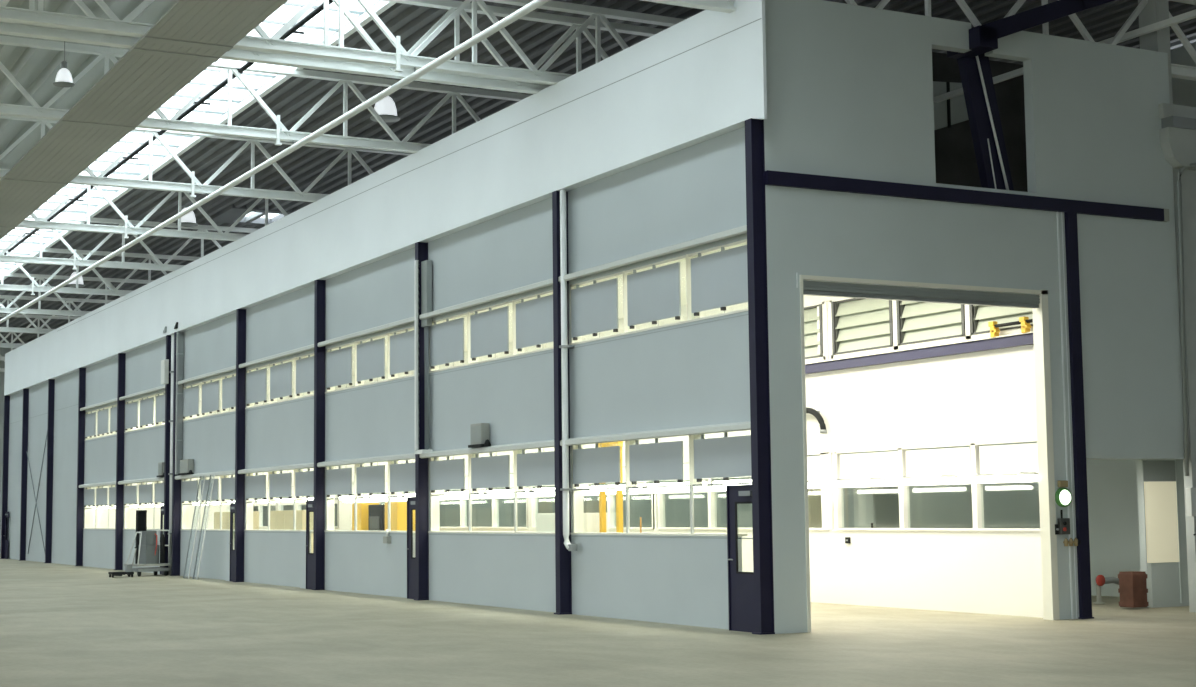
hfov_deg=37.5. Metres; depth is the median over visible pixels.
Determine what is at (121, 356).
steel column
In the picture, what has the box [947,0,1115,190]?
steel beam
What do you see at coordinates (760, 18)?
trim
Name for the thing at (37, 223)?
roof truss
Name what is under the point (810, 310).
window
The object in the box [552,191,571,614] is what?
steel column
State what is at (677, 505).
wall
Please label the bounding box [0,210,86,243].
window
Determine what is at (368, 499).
lamp
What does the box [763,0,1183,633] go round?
wall
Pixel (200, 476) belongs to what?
sheet
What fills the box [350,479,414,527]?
window
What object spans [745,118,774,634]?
steel column
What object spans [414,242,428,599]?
steel column
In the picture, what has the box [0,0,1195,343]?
ceiling
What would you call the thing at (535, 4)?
pipe
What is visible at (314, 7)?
window
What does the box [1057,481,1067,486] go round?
hood
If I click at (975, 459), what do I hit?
window
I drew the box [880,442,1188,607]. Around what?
wall
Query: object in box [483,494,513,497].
lamp
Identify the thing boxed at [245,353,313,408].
window
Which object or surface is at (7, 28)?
roof truss
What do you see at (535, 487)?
lamp
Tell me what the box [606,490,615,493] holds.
lamp
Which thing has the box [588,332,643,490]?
lamp
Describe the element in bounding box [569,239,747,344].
window
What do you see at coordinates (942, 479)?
lamp
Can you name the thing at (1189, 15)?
roof purlin
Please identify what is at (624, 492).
lamp
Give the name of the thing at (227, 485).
window
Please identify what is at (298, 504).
window
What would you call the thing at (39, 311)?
roof truss
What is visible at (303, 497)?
lamp
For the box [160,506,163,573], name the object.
door
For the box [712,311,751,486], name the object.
lamp
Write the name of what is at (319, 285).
steel column
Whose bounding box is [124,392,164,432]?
window
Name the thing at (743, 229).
wall ledge
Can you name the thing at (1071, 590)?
trim
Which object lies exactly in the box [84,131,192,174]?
window
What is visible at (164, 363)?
junction box
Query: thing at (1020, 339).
beam
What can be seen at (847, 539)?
switch
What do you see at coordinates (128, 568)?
trolley
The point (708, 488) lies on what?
lamp
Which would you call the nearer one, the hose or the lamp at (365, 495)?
the hose
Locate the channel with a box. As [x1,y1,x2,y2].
[414,260,432,453]
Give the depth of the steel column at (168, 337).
53.78 m
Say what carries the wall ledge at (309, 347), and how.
attached to the wall at (695, 375)
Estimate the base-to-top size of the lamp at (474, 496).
0.145 m
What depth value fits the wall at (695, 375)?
33.69 m
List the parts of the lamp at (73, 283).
lamp shade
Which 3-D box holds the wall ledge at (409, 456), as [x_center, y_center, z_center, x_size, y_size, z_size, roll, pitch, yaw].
[-5.107,2.574,38.799,0.190,0.140,6.290,2,-6,-28]
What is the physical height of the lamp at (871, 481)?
0.145 m
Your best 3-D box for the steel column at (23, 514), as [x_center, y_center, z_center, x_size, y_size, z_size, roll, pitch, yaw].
[-24.478,5.574,75.067,0.250,7.310,0.210,2,-6,-28]
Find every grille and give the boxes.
[158,464,161,473]
[471,426,480,441]
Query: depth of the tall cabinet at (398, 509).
44.18 m
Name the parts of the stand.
panel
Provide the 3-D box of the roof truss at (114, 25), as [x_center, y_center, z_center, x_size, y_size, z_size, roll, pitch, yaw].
[-6.517,-5.439,27.776,38.880,1.600,0.280,2,-6,-28]
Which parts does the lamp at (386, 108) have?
lamp shade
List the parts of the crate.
lid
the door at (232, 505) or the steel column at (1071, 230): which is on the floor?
the steel column at (1071, 230)
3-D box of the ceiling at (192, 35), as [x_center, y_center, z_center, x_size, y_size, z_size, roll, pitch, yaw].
[-18.114,-2.506,49.569,1.400,0.050,86.000,2,-6,-28]
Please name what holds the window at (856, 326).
in the wall at (987, 396)
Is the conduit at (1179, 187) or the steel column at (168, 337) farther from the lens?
the steel column at (168, 337)
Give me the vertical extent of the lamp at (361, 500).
0.145 m
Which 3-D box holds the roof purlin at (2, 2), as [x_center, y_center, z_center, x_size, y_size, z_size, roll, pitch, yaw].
[-19.986,-4.122,48.736,0.100,0.120,86.000,2,-6,-28]
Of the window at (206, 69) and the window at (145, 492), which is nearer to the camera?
the window at (206, 69)
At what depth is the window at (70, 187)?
50.03 m
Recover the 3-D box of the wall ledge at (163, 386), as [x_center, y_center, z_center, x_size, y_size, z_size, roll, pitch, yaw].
[-14.685,1.585,56.950,0.190,0.140,6.390,2,-6,-28]
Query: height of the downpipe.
7.280 m
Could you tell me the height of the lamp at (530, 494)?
0.145 m
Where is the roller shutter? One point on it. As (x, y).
(812, 288)
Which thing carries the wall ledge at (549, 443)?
attached to the wall at (695, 375)
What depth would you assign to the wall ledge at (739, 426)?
27.23 m
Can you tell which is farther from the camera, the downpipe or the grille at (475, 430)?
the downpipe
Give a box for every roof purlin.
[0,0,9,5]
[0,1,395,281]
[934,9,1195,102]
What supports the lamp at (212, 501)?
hanging from the ceiling at (682, 264)
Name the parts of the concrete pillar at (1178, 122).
bearing plate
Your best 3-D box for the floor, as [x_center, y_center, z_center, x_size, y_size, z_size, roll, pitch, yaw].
[-11.937,5.705,38.364,40.000,0.300,110.000,2,-6,-28]
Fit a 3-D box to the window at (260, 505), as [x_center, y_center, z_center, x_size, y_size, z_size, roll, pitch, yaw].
[-12.725,6.033,64.733,0.170,1.440,6.210,2,-6,-28]
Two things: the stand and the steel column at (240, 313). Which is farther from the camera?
the steel column at (240, 313)
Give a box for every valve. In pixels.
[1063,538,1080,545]
[1093,575,1118,603]
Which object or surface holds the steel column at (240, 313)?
on the floor
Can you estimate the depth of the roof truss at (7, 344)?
77.11 m
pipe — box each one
[0,0,549,323]
[559,190,576,550]
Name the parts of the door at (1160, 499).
pane, pane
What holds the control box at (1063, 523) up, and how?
attached to the wall at (850, 87)
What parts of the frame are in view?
post, post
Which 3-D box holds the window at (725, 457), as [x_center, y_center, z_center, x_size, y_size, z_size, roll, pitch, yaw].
[1.034,2.205,27.654,0.240,1.610,6.040,2,-6,-28]
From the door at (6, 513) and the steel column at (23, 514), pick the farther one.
the door at (6, 513)
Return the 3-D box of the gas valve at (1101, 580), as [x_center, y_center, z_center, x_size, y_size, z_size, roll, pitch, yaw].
[9.106,4.378,31.382,0.640,0.518,0.199,2,-6,-21]
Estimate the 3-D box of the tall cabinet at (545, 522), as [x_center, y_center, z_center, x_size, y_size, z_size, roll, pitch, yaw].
[-0.563,4.390,36.605,0.750,1.720,1.900,2,-6,-28]
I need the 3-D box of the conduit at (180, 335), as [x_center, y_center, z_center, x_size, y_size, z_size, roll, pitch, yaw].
[-12.595,1.788,52.957,0.180,4.280,0.230,2,-6,-28]
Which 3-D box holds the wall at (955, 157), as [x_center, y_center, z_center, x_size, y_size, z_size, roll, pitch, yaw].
[7.622,-3.499,34.842,5.600,4.300,0.200,2,-6,-28]
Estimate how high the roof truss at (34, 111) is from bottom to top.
1.600 m
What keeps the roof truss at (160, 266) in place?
attached to the wall at (677, 505)
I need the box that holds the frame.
[598,441,622,532]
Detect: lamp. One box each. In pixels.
[53,41,74,86]
[67,270,84,286]
[133,401,147,507]
[176,205,197,226]
[211,412,230,504]
[257,401,279,502]
[282,496,305,501]
[339,494,368,499]
[343,499,364,502]
[367,498,387,501]
[370,86,399,122]
[370,378,402,498]
[392,497,406,500]
[403,492,414,497]
[440,495,449,499]
[444,362,483,495]
[452,495,480,498]
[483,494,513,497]
[486,452,529,494]
[521,492,554,496]
[532,486,554,492]
[583,490,594,494]
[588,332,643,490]
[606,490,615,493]
[623,490,638,493]
[646,480,688,488]
[649,488,689,492]
[694,479,707,487]
[700,486,725,490]
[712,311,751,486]
[822,478,885,486]
[888,475,957,484]
[961,472,1037,482]
[1055,481,1071,506]
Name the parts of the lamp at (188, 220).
lamp shade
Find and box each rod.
[27,452,44,551]
[28,435,46,552]
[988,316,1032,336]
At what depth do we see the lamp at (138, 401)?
59.19 m
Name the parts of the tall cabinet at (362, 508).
door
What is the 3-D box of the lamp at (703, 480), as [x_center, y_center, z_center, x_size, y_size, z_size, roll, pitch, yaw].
[1.624,2.150,27.037,0.100,0.120,0.387,2,-6,-28]
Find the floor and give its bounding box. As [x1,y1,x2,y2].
[0,554,1195,686]
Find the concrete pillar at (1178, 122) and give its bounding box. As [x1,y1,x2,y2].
[1138,0,1195,611]
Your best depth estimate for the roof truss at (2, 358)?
83.11 m
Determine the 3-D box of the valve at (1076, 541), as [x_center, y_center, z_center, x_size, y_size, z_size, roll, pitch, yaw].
[7.307,3.069,27.226,0.348,0.112,0.070,2,-6,-28]
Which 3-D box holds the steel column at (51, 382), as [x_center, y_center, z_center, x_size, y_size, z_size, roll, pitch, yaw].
[-21.860,5.070,70.165,0.250,7.310,0.210,2,-6,-28]
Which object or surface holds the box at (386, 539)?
attached to the wall at (695, 375)
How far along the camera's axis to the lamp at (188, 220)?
51.11 m
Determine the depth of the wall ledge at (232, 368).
50.03 m
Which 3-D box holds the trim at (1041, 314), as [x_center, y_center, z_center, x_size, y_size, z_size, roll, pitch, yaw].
[4.946,1.630,26.273,4.665,5.100,0.220,2,-6,-28]
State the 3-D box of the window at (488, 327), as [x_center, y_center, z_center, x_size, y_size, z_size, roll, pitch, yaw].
[-1.945,-0.189,33.457,0.240,1.060,6.180,2,-6,-28]
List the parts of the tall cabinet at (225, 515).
door, door, door, door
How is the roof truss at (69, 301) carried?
attached to the wall at (677, 505)
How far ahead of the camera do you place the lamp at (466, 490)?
35.24 m
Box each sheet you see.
[183,476,205,578]
[193,475,214,579]
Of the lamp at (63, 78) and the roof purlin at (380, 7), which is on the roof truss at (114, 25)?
the roof purlin at (380, 7)
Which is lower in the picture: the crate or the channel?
the crate
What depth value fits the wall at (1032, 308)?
27.41 m
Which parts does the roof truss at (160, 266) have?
bracket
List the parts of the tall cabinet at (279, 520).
door, door, door, door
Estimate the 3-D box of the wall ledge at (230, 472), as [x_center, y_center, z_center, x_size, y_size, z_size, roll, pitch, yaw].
[-11.149,3.737,50.114,0.190,0.140,6.490,2,-6,-28]
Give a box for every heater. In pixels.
[157,462,163,476]
[178,459,193,474]
[468,423,490,447]
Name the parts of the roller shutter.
rail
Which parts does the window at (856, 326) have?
louvre frame, louvre frame, louvre frame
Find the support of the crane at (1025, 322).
attached to the beam at (1020, 339)
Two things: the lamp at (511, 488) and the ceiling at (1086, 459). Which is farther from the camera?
the lamp at (511, 488)
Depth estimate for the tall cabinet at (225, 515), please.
56.70 m
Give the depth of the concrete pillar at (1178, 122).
29.00 m
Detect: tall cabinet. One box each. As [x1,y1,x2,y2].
[214,511,258,529]
[270,510,313,552]
[352,503,378,529]
[385,502,414,530]
[536,513,607,532]
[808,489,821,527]
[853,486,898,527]
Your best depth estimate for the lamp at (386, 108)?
37.10 m
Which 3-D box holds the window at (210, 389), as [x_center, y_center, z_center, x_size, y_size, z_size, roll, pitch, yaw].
[-10.964,1.547,50.346,0.240,1.060,6.370,2,-6,-28]
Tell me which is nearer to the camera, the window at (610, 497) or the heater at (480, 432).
the heater at (480, 432)
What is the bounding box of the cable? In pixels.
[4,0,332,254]
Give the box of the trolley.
[108,547,137,577]
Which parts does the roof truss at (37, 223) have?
bracket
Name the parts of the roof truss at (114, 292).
bracket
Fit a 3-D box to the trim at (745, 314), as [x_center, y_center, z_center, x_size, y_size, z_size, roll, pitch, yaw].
[-12.106,3.198,52.162,0.006,4.720,61.610,2,-6,-28]
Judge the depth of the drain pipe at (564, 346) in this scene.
30.22 m
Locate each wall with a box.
[0,347,15,553]
[4,0,766,395]
[7,126,749,628]
[90,401,226,528]
[228,295,1042,617]
[253,42,1195,527]
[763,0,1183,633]
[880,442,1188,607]
[932,52,1027,191]
[1032,308,1043,618]
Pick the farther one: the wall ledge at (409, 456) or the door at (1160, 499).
the wall ledge at (409, 456)
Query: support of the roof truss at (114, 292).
attached to the wall at (677, 505)
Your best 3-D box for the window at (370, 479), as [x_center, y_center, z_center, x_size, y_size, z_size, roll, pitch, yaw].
[-4.888,3.345,38.745,0.240,1.610,6.170,2,-6,-28]
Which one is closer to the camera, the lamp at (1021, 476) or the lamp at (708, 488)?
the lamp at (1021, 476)
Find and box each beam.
[765,170,1168,221]
[805,332,1033,373]
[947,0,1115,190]
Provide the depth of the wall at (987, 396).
30.56 m
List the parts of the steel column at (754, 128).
plate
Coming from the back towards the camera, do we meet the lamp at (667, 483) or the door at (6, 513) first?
the door at (6, 513)
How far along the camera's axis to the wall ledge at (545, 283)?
33.10 m
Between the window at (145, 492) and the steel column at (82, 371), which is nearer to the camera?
the window at (145, 492)
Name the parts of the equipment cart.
deck plate, guard rail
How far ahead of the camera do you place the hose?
32.83 m
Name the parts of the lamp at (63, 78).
lamp shade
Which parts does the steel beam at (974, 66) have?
knee plate, leg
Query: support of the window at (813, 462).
in the wall at (987, 396)
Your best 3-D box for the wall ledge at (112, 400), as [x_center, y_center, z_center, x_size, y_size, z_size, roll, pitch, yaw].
[-17.676,2.161,62.550,0.190,0.140,6.260,2,-6,-28]
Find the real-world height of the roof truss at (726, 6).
1.460 m
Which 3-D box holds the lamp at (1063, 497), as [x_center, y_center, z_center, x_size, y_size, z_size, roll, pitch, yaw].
[7.223,2.327,27.249,0.300,0.410,0.115,2,-6,-28]
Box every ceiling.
[0,0,177,168]
[0,0,287,239]
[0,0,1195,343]
[154,261,686,401]
[1086,459,1182,459]
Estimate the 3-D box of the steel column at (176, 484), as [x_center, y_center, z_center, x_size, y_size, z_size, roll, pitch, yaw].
[-12.680,3.303,52.972,0.250,7.310,0.210,2,-6,-28]
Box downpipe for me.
[168,334,173,574]
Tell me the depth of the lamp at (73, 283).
63.27 m
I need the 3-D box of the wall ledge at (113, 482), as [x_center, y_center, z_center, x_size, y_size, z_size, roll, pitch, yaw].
[-17.644,4.987,62.277,0.190,0.140,6.260,2,-6,-28]
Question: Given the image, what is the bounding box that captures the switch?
[845,537,850,542]
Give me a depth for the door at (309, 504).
41.82 m
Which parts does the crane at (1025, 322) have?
rod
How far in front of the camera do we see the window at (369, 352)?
39.00 m
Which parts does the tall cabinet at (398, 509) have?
door, door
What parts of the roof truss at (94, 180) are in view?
bracket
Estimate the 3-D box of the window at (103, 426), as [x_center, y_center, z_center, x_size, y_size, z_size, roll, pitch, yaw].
[-17.459,2.797,62.510,0.240,1.060,6.140,2,-6,-28]
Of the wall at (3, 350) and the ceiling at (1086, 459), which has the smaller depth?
the ceiling at (1086, 459)
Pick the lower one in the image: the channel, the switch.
the switch
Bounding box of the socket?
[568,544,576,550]
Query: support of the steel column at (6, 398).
on the floor
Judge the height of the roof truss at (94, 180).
1.600 m
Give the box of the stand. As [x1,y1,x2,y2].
[368,504,384,530]
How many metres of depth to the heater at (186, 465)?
51.62 m
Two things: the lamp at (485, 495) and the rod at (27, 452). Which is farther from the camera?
the rod at (27, 452)
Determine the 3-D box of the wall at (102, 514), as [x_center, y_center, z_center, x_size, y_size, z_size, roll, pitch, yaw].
[-16.545,5.230,66.265,5.260,6.120,0.100,2,-6,-28]
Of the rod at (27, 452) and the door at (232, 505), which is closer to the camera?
the door at (232, 505)
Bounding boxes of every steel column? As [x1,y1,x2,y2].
[0,396,9,558]
[19,389,28,560]
[44,379,54,562]
[75,368,85,565]
[114,353,125,569]
[162,335,170,574]
[170,332,180,575]
[233,309,245,581]
[312,280,325,589]
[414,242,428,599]
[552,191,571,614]
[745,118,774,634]
[1064,212,1093,618]
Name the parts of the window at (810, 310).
louvre frame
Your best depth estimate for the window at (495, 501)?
45.94 m
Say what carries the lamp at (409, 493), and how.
hanging from the ceiling at (682, 264)
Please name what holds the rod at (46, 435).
attached to the wall at (695, 375)
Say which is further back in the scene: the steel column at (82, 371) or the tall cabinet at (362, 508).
the steel column at (82, 371)
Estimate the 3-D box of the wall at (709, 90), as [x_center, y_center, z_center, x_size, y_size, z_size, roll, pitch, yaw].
[-12.158,-1.348,52.369,0.220,1.980,62.220,2,-6,-28]
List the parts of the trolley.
fork frame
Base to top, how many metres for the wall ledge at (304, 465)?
0.140 m
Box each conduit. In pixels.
[175,332,183,473]
[1177,163,1195,475]
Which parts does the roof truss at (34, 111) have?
bracket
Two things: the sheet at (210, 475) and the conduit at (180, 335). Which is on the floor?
the sheet at (210, 475)
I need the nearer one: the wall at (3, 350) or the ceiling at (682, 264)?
the ceiling at (682, 264)
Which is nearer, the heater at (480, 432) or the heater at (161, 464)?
the heater at (480, 432)
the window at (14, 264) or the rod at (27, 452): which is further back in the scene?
the rod at (27, 452)
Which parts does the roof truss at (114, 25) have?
bracket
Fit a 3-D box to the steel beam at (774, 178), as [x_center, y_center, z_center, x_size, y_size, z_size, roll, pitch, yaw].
[5.873,-2.236,27.020,7.840,0.200,0.075,2,-6,-28]
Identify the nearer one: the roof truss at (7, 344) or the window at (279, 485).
the window at (279, 485)
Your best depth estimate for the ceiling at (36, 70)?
36.02 m
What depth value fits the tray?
35.98 m
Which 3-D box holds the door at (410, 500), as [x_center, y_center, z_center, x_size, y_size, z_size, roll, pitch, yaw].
[-3.797,4.197,36.152,0.120,2.090,0.735,2,-6,-28]
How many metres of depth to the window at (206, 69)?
38.06 m
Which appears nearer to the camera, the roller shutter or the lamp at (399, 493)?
the roller shutter
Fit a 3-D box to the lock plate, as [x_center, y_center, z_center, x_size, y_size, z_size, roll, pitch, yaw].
[7.081,2.865,27.135,0.060,0.160,0.045,2,-6,-28]
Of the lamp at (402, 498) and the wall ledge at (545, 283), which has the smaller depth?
the wall ledge at (545, 283)
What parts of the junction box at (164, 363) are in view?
lid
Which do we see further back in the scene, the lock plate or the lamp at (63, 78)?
the lamp at (63, 78)
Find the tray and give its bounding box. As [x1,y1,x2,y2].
[421,260,431,326]
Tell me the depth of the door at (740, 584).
25.35 m
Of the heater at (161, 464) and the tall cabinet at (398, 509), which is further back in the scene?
the heater at (161, 464)
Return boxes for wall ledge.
[79,481,115,487]
[80,398,116,410]
[118,477,163,484]
[119,385,164,399]
[175,470,234,479]
[177,365,235,384]
[238,463,313,473]
[239,344,313,367]
[317,317,413,346]
[317,453,414,466]
[419,278,552,319]
[419,440,553,458]
[558,225,746,282]
[560,421,750,445]
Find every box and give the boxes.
[161,359,168,383]
[383,529,390,542]
[1057,510,1069,534]
[1185,488,1195,535]
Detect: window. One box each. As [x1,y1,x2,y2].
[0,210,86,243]
[0,242,43,269]
[37,171,139,212]
[83,485,115,529]
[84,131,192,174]
[84,404,116,440]
[123,481,163,529]
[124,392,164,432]
[159,62,288,122]
[180,475,234,530]
[183,373,235,420]
[207,204,293,225]
[227,487,276,526]
[244,468,313,531]
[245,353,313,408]
[262,0,380,43]
[277,485,338,527]
[324,460,414,532]
[325,326,413,393]
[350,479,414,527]
[428,448,554,533]
[429,290,553,372]
[440,472,527,528]
[530,465,653,528]
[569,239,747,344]
[571,432,751,535]
[656,452,833,529]
[804,301,828,361]
[828,298,1032,358]
[832,440,1039,530]
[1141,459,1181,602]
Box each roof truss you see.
[0,0,664,93]
[0,0,685,84]
[0,35,530,152]
[0,115,412,201]
[0,175,317,240]
[0,214,257,270]
[0,245,200,295]
[0,272,153,315]
[0,295,113,333]
[0,314,78,347]
[0,332,45,360]
[642,0,1195,80]
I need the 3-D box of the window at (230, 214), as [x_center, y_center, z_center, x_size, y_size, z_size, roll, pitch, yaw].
[-10.218,-3.901,53.473,2.600,0.190,2.700,2,-6,-28]
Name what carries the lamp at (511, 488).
hanging from the ceiling at (682, 264)
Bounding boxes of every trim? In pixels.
[10,314,752,538]
[63,18,761,328]
[796,212,1076,618]
[799,275,1059,631]
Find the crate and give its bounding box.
[1118,571,1148,607]
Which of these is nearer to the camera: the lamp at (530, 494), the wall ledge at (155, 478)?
the lamp at (530, 494)
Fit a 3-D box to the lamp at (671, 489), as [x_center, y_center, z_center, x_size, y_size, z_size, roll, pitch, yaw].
[1.647,3.082,37.342,0.350,0.145,1.760,2,-6,-28]
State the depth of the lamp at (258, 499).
46.51 m
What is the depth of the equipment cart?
52.67 m
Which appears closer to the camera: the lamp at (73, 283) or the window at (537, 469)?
the window at (537, 469)
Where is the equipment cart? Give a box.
[114,510,170,576]
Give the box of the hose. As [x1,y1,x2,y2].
[806,407,826,433]
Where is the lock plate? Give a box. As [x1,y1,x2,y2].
[1055,524,1058,534]
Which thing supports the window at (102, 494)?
in the wall at (695, 375)
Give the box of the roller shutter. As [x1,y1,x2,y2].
[803,280,1039,308]
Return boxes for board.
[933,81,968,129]
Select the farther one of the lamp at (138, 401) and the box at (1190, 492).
the lamp at (138, 401)
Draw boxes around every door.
[4,512,8,558]
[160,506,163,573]
[229,503,234,581]
[305,500,313,588]
[406,497,414,598]
[726,484,754,632]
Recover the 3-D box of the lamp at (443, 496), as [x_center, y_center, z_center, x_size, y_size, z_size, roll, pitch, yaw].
[-4.363,4.239,48.596,0.350,0.145,1.760,2,-6,-28]
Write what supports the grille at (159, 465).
attached to the heater at (161, 464)
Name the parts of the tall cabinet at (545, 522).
door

